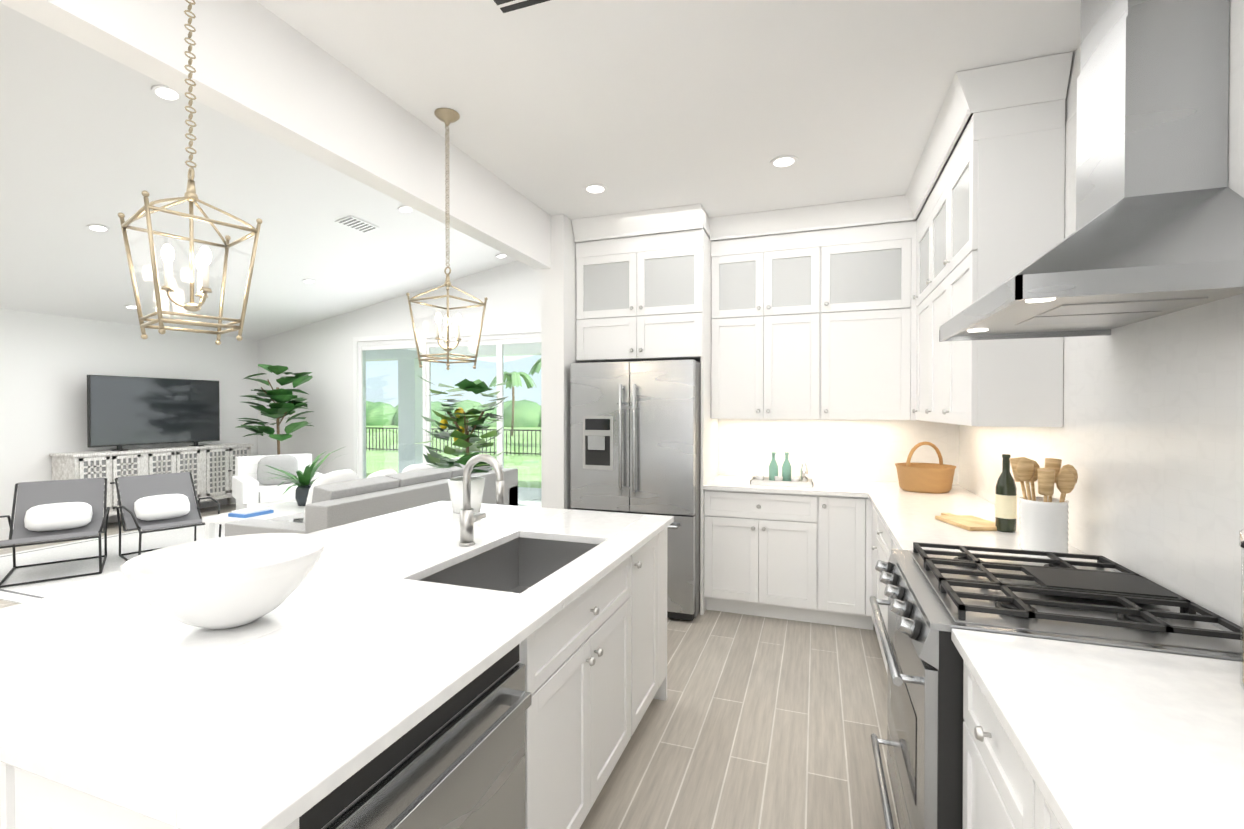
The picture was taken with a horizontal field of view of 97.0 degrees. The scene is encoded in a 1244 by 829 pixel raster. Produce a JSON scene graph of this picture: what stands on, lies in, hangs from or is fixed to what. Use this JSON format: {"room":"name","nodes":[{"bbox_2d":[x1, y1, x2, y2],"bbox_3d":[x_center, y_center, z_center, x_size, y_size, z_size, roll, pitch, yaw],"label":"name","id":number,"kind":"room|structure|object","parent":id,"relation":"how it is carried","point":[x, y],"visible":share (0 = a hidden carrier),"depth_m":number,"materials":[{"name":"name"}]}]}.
{"room":"kitchen","nodes":[
{"label":"kitchen","id":0,"kind":"room"},
{"bbox_2d":[0,497,235,540],"bbox_3d":[-7.471,1.342,4.299,0.015,0.130,9.700,0,1,19],"label":"baseboard","id":1,"kind":"structure","parent":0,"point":[4,533],"depth_m":7.55,"materials":[{"name":"white"}]},
{"bbox_2d":[0,308,257,528],"bbox_3d":[-7.514,-0.594,4.359,0.120,4.000,9.820,0,1,19],"label":"wall","id":2,"kind":"structure","parent":0,"point":[49,363],"depth_m":6.67,"materials":[{"name":"white paint"}]},
{"bbox_2d":[0,3,516,339],"bbox_3d":[-4.431,-1.766,3.258,6.660,1.289,9.820,0,1,19],"label":"ceiling","id":3,"kind":"structure","parent":0,"point":[88,135],"depth_m":4.80,"materials":[{"name":"white paint"}]},
{"bbox_2d":[86,224,109,231],"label":"recessed light","id":4,"kind":"object","parent":3,"relation":"attached to","point":[94,227],"depth_m":4.77,"materials":[{"name":"white plastic"}]},
{"bbox_2d":[151,85,182,101],"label":"recessed light","id":5,"kind":"object","parent":3,"relation":"attached to","point":[163,92],"depth_m":3.39,"materials":[{"name":"white"}]},
{"bbox_2d":[335,215,378,232],"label":"air vent","id":6,"kind":"object","parent":3,"relation":"attached to","point":[352,222],"depth_m":5.48,"materials":[{"name":"white metal"}]},
{"bbox_2d":[398,206,413,212],"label":"recessed light","id":7,"kind":"object","parent":3,"relation":"attached to","point":[403,209],"depth_m":5.35,"materials":[{"name":"white"}]},
{"bbox_2d":[0,0,550,269],"bbox_3d":[-1.721,-1.708,0.752,0.120,1.357,6.900,0,1,19],"label":"header beam","id":8,"kind":"structure","parent":0,"point":[257,66],"depth_m":2.07,"materials":[{"name":"white paint"}]},
{"bbox_2d":[257,260,540,478],"bbox_3d":[-2.739,-0.627,7.816,6.580,4.000,0.120,0,1,19],"label":"wall","id":9,"kind":"structure","parent":0,"point":[322,351],"depth_m":8.25,"materials":[{"name":"white paint"}]},
{"bbox_2d":[353,327,540,478],"bbox_3d":[-2.233,0.115,7.574,3.740,2.520,0.012,0,1,19],"label":"door frame","id":10,"kind":"structure","parent":9,"relation":"attached to","point":[426,335],"depth_m":8.02,"materials":[{"name":"white"}]},
{"bbox_2d":[358,332,540,506],"bbox_3d":[-2.211,0.149,7.636,3.600,2.450,0.080,0,1,19],"label":"sliding door","id":11,"kind":"structure","parent":9,"relation":"in","point":[499,341],"depth_m":7.80,"materials":[{"name":"white"}]},
{"bbox_2d":[0,503,899,828],"bbox_3d":[-3.032,1.472,2.731,9.830,0.100,10.100,0,1,19],"label":"floor","id":12,"kind":"structure","parent":0,"point":[752,721],"depth_m":2.46,"materials":[{"name":"brown wood"}]},
{"bbox_2d":[49,375,253,516],"bbox_3d":[-6.112,0.447,7.353,0.495,1.859,2.130,0,1,19],"label":"tv stand","id":13,"kind":"object","parent":12,"relation":"on","point":[124,411],"visible":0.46,"depth_m":7.16,"materials":[{"name":"white wood"}]},
{"bbox_2d":[0,518,302,603],"bbox_3d":[-4.266,1.387,5.660,3.350,0.013,3.100,0,1,19],"label":"living room rug","id":14,"kind":"object","parent":12,"relation":"on","point":[111,571],"visible":0.17,"depth_m":5.19,"materials":[{"name":"white fabric"}]},
{"bbox_2d":[0,478,109,587],"bbox_3d":[-5.025,1.005,4.895,0.690,0.759,0.938,0,1,-41],"label":"lounge chair","id":15,"kind":"object","parent":14,"relation":"on","point":[56,511],"visible":1,"depth_m":5.02,"materials":[{"name":"black fabric"}]},
{"bbox_2d":[115,472,221,560],"bbox_3d":[-4.460,1.000,5.407,0.938,0.759,0.690,0,1,37],"label":"lounge chair","id":16,"kind":"object","parent":14,"relation":"on","point":[154,502],"visible":0.77,"depth_m":5.48,"materials":[{"name":"black fabric"}]},
{"bbox_2d":[202,447,352,538],"bbox_3d":[-3.394,0.871,5.607,1.196,1.017,1.291,0,1,19],"label":"coffee table","id":17,"kind":"object","parent":14,"relation":"on","point":[288,511],"visible":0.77,"depth_m":5.36,"materials":[{"name":"white wood"}]},
{"bbox_2d":[232,453,323,518],"bbox_3d":[-4.358,0.945,7.024,0.920,0.841,0.880,-1,1,-43],"label":"armchair","id":18,"kind":"object","parent":14,"relation":"on","point":[248,491],"visible":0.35,"depth_m":6.96,"materials":[{"name":"white fabric"}]},
{"bbox_2d":[257,455,297,484],"bbox_3d":[-4.453,0.719,7.125,0.460,0.391,0.181,-1,1,-43],"label":"armchair pillow","id":19,"kind":"object","parent":18,"relation":"on","point":[289,463],"depth_m":7.06,"materials":[{"name":"white fabric"}]},
{"bbox_2d":[235,364,313,454],"bbox_3d":[-4.792,0.326,7.723,1.004,2.094,0.997,0,1,19],"label":"plant","id":20,"kind":"object","parent":12,"relation":"on","point":[278,409],"visible":0.85,"depth_m":7.56,"materials":[{"name":"green plant"}]},
{"bbox_2d":[0,518,673,828],"bbox_3d":[-0.736,0.986,1.942,1.371,0.885,2.160,0,1,19],"label":"kitchen island","id":21,"kind":"object","parent":12,"relation":"on","point":[531,740],"depth_m":1.36,"materials":[{"name":"white wood"}]},
{"bbox_2d":[0,566,563,828],"bbox_3d":[-0.971,0.535,1.352,1.390,0.030,0.910,0,1,19],"label":"island countertop","id":22,"kind":"structure","parent":21,"relation":"on","point":[102,689],"depth_m":1.07,"materials":[{"name":"white stone"}]},
{"bbox_2d":[120,533,325,628],"bbox_3d":[-0.976,0.430,1.380,0.416,0.177,0.416,0,1,19],"label":"ceramic bowl","id":23,"kind":"object","parent":22,"relation":"on","point":[226,582],"visible":1,"depth_m":1.31,"materials":[{"name":"white ceramic"}]},
{"bbox_2d":[308,502,563,577],"bbox_3d":[-0.872,0.524,2.471,0.830,0.030,1.266,0,1,19],"label":"island countertop","id":24,"kind":"structure","parent":21,"relation":"on","point":[408,543],"depth_m":2.29,"materials":[{"name":"white stone"}]},
{"bbox_2d":[415,376,508,513],"bbox_3d":[-0.813,0.149,2.875,0.486,0.710,0.518,0,1,19],"label":"tree","id":25,"kind":"object","parent":24,"relation":"on","point":[467,439],"visible":0.88,"depth_m":2.82,"materials":[{"name":"green plant"}]},
{"bbox_2d":[456,506,487,545],"bbox_3d":[-0.595,0.441,2.204,0.060,0.140,0.150,0,1,19],"label":"faucet","id":26,"kind":"object","parent":24,"relation":"on","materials":[{"name":"silver metal"}]},
{"bbox_2d":[520,510,673,601],"bbox_3d":[-0.217,0.526,2.239,0.560,0.030,1.266,0,1,19],"label":"island countertop","id":27,"kind":"structure","parent":21,"relation":"on","point":[616,534],"depth_m":2.32,"materials":[{"name":"white stone"}]},
{"bbox_2d":[416,534,595,589],"bbox_3d":[-0.374,0.645,2.006,0.432,0.227,0.732,0,1,19],"label":"sink","id":28,"kind":"object","parent":27,"relation":"in","point":[521,560],"depth_m":2.33,"materials":[{"name":"grey metal"}]},
{"bbox_2d":[225,457,517,536],"bbox_3d":[-2.024,0.915,5.022,1.000,0.967,2.500,0,1,19],"label":"sofa","id":29,"kind":"object","parent":12,"relation":"on","point":[339,497],"visible":0.27,"depth_m":4.22,"materials":[{"name":"fabric"}]},
{"bbox_2d":[570,360,700,620],"bbox_3d":[0.177,0.518,4.186,0.905,1.780,0.872,0,1,19],"label":"fridge","id":30,"kind":"object","parent":12,"relation":"on","point":[635,437],"visible":0.73,"depth_m":3.79,"materials":[{"name":"grey metal"}]},
{"bbox_2d":[704,491,830,624],"bbox_3d":[1.061,0.967,4.022,0.821,0.886,0.590,0,1,19],"label":"base cabinet","id":31,"kind":"object","parent":12,"relation":"on","point":[765,555],"depth_m":3.74,"materials":[{"name":"white wood"}]},
{"bbox_2d":[703,475,866,498],"bbox_3d":[1.171,0.509,3.972,1.058,0.030,0.627,0,1,19],"label":"countertop","id":32,"kind":"structure","parent":31,"relation":"on","point":[849,489],"depth_m":3.77,"materials":[{"name":"white stone"}]},
{"bbox_2d":[750,452,812,487],"bbox_3d":[1.134,0.382,3.900,0.420,0.224,0.200,0,1,19],"label":"tray","id":33,"kind":"object","parent":32,"relation":"on","point":[784,479],"visible":1,"depth_m":3.86,"materials":[{"name":"silver metal"}]},
{"bbox_2d":[831,495,862,628],"bbox_3d":[1.521,0.968,3.859,0.409,0.886,0.590,0,1,19],"label":"base cabinet","id":34,"kind":"object","parent":12,"relation":"on","point":[846,514],"depth_m":3.58,"materials":[{"name":"white wood"}]},
{"bbox_2d":[859,481,1096,561],"bbox_3d":[1.714,0.519,2.973,0.632,0.030,2.149,0,1,19],"label":"countertop","id":35,"kind":"structure","parent":34,"relation":"on","point":[909,517],"depth_m":2.68,"materials":[{"name":"white stone"}]},
{"bbox_2d":[895,441,955,492],"bbox_3d":[1.986,0.337,3.609,0.356,0.321,0.356,0,1,19],"label":"wicker basket","id":36,"kind":"object","parent":35,"relation":"on","point":[926,477],"visible":1,"depth_m":3.50,"materials":[{"name":"brown wicker"}]},
{"bbox_2d":[935,513,996,530],"bbox_3d":[1.606,0.498,2.571,0.180,0.018,0.330,0,1,-1],"label":"cutting board","id":37,"kind":"object","parent":35,"relation":"on","point":[970,522],"visible":0.9,"depth_m":2.52,"materials":[{"name":"beige wood"}]},
{"bbox_2d":[995,454,1016,532],"bbox_3d":[1.677,0.341,2.403,0.078,0.335,0.078,0,1,19],"label":"wine bottle","id":38,"kind":"object","parent":35,"relation":"on","point":[1005,504],"visible":0.98,"depth_m":2.38,"materials":[{"name":"green glass"}]},
{"bbox_2d":[1009,457,1077,552],"bbox_3d":[1.576,0.336,2.048,0.203,0.352,0.196,0,1,19],"label":"utensil crock","id":39,"kind":"object","parent":35,"relation":"on","point":[1043,524],"visible":0.98,"depth_m":2.01,"materials":[{"name":"white ceramic"}]},
{"bbox_2d":[863,495,874,629],"bbox_3d":[1.806,0.974,3.277,0.625,0.886,0.358,0,1,19],"label":"base cabinet","id":40,"kind":"object","parent":12,"relation":"on","point":[868,511],"depth_m":3.53,"materials":[{"name":"white wood"}]},
{"bbox_2d":[875,515,882,656],"bbox_3d":[1.667,0.978,2.831,0.590,0.886,0.690,0,1,19],"label":"base cabinet","id":41,"kind":"object","parent":12,"relation":"on","point":[878,526],"depth_m":3.16,"materials":[{"name":"white wood"}]},
{"bbox_2d":[883,527,894,674],"bbox_3d":[1.475,0.983,2.290,0.590,0.886,0.692,0,1,19],"label":"base cabinet","id":42,"kind":"object","parent":12,"relation":"on","point":[887,545],"depth_m":2.84,"materials":[{"name":"white wood"}]},
{"bbox_2d":[963,667,1018,828],"bbox_3d":[1.017,0.996,0.993,0.590,0.886,0.522,0,1,19],"label":"base cabinet","id":43,"kind":"object","parent":12,"relation":"on","point":[990,767],"depth_m":1.16,"materials":[{"name":"white wood"}]},
{"bbox_2d":[951,628,1243,828],"bbox_3d":[0.630,0.548,-0.095,0.632,0.030,2.827,0,1,19],"label":"countertop","id":44,"kind":"structure","parent":43,"relation":"on","point":[1107,737],"depth_m":0.92,"materials":[{"name":"white stone"}]},
{"bbox_2d":[1239,529,1243,687],"bbox_3d":[1.236,0.369,1.006,0.146,0.306,0.146,0,1,19],"label":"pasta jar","id":45,"kind":"object","parent":44,"relation":"on","point":[1241,538],"visible":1,"depth_m":1.05,"materials":[{"name":"clear glass"}]},
{"bbox_2d":[1019,767,1058,828],"bbox_3d":[0.800,1.002,0.380,0.590,0.886,0.900,0,1,19],"label":"base cabinet","id":46,"kind":"object","parent":12,"relation":"on","point":[1032,813],"depth_m":0.91,"materials":[{"name":"white wood"}]},
{"bbox_2d":[869,542,1243,828],"bbox_3d":[1.168,0.950,1.624,0.751,0.964,0.760,0,1,19],"label":"gas range","id":47,"kind":"object","parent":12,"relation":"on","point":[935,597],"visible":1,"depth_m":1.44,"materials":[{"name":"silver metal"}]},
{"bbox_2d":[541,214,585,508],"bbox_3d":[-0.039,-0.603,5.313,0.180,4.000,2.800,0,1,19],"label":"wall","id":48,"kind":"structure","parent":0,"point":[558,317],"depth_m":4.00,"materials":[{"name":"white paint"}]},
{"bbox_2d":[575,232,650,362],"bbox_3d":[0.014,-0.852,4.359,0.542,0.885,0.642,0,1,19],"label":"upper cabinet","id":49,"kind":"object","parent":48,"relation":"attached to","point":[611,271],"depth_m":4.06,"materials":[{"name":"white wood"}]},
{"bbox_2d":[256,0,1080,219],"bbox_3d":[-0.140,-1.459,0.711,2.890,0.100,7.870,0,1,19],"label":"ceiling","id":50,"kind":"structure","parent":0,"point":[713,108],"depth_m":2.35,"materials":[{"name":"white paint"}]},
{"bbox_2d":[118,0,261,344],"bbox_3d":[-1.211,-0.813,1.545,0.267,1.207,0.267,0,1,37],"label":"pendant lantern","id":51,"kind":"object","parent":50,"relation":"hanging from","point":[203,259],"visible":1,"depth_m":1.54,"materials":[{"name":"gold metal"}]},
{"bbox_2d":[406,108,487,369],"bbox_3d":[-0.830,-0.823,2.621,0.267,1.207,0.267,0,1,27],"label":"pendant lantern","id":52,"kind":"object","parent":50,"relation":"hanging from","point":[447,116],"visible":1,"depth_m":2.61,"materials":[{"name":"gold metal"}]},
{"bbox_2d":[488,0,563,16],"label":"air vent","id":53,"kind":"object","parent":50,"relation":"in","point":[503,8],"depth_m":1.89,"materials":[{"name":"white metal"}]},
{"bbox_2d":[584,184,606,193],"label":"recessed light","id":54,"kind":"object","parent":50,"relation":"in","point":[591,188],"depth_m":3.48,"materials":[{"name":"white"}]},
{"bbox_2d":[770,155,797,167],"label":"recessed light","id":55,"kind":"object","parent":50,"relation":"in","point":[785,161],"depth_m":3.10,"materials":[{"name":"white"}]},
{"bbox_2d":[1065,44,1080,123],"bbox_3d":[1.165,-0.029,0.263,0.120,2.950,7.870,0,1,19],"label":"wall","id":56,"kind":"structure","parent":0,"point":[1071,104],"depth_m":2.17,"materials":[{"name":"white paint"}]},
{"bbox_2d":[647,224,718,367],"bbox_3d":[0.443,-0.850,4.208,0.605,0.885,0.642,0,1,19],"label":"upper cabinet","id":57,"kind":"object","parent":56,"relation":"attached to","point":[683,263],"depth_m":3.91,"materials":[{"name":"white wood"}]},
{"bbox_2d":[707,232,774,419],"bbox_3d":[0.928,-0.630,4.198,0.443,1.325,0.342,0,1,19],"label":"upper cabinet","id":58,"kind":"object","parent":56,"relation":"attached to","point":[740,384],"depth_m":4.03,"materials":[{"name":"white wood"}]},
{"bbox_2d":[775,228,806,418],"bbox_3d":[1.266,-0.629,4.078,0.508,1.325,0.342,0,1,19],"label":"upper cabinet","id":59,"kind":"object","parent":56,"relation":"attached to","point":[790,247],"depth_m":3.92,"materials":[{"name":"white wood"}]},
{"bbox_2d":[718,419,957,484],"bbox_3d":[1.559,0.260,4.170,1.680,0.505,0.006,0,1,19],"label":"tile backsplash","id":60,"kind":"structure","parent":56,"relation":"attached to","point":[870,449],"depth_m":4.15,"materials":[{"name":"white tile"}]},
{"bbox_2d":[807,216,910,419],"bbox_3d":[1.702,-0.627,3.908,0.681,1.325,0.372,0,1,19],"label":"upper cabinet","id":61,"kind":"object","parent":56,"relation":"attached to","point":[843,310],"depth_m":3.77,"materials":[{"name":"white wood"}]},
{"bbox_2d":[907,188,930,421],"bbox_3d":[2.002,-0.622,3.358,0.352,1.325,0.565,0,1,19],"label":"upper cabinet","id":62,"kind":"object","parent":56,"relation":"attached to","point":[921,218],"depth_m":3.50,"materials":[{"name":"white wood"}]},
{"bbox_2d":[931,164,942,421],"bbox_3d":[1.865,-0.618,2.927,0.322,1.325,0.574,0,1,19],"label":"upper cabinet","id":63,"kind":"object","parent":56,"relation":"attached to","point":[937,184],"depth_m":3.05,"materials":[{"name":"white wood"}]},
{"bbox_2d":[939,92,1066,426],"bbox_3d":[1.723,-0.614,2.524,0.322,1.325,0.515,0,1,19],"label":"upper cabinet","id":64,"kind":"object","parent":56,"relation":"attached to","point":[1004,170],"depth_m":2.30,"materials":[{"name":"white wood"}]},
{"bbox_2d":[954,0,1243,627],"bbox_3d":[1.419,-0.311,1.168,0.006,1.705,5.750,0,1,19],"label":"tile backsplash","id":65,"kind":"structure","parent":56,"relation":"attached to","point":[1146,440],"depth_m":1.61,"materials":[{"name":"white tile"}]},
{"bbox_2d":[939,0,1243,341],"bbox_3d":[1.285,-0.841,1.565,0.512,1.148,0.840,0,1,19],"label":"range hood","id":66,"kind":"object","parent":65,"relation":"attached to","point":[1159,231],"visible":1,"depth_m":1.37,"materials":[{"name":"silver metal"}]},
{"label":"outside","id":67,"kind":"structure","parent":0,"visible":0},
{"bbox_2d":[366,343,541,507],"bbox_3d":[14.248,-0.933,72.608,144.127,11.554,133.380,0,1,19],"label":"window view","id":68,"kind":"object","parent":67,"point":[410,460],"depth_m":20.81,"materials":[{"name":"green plant"}]}
]}

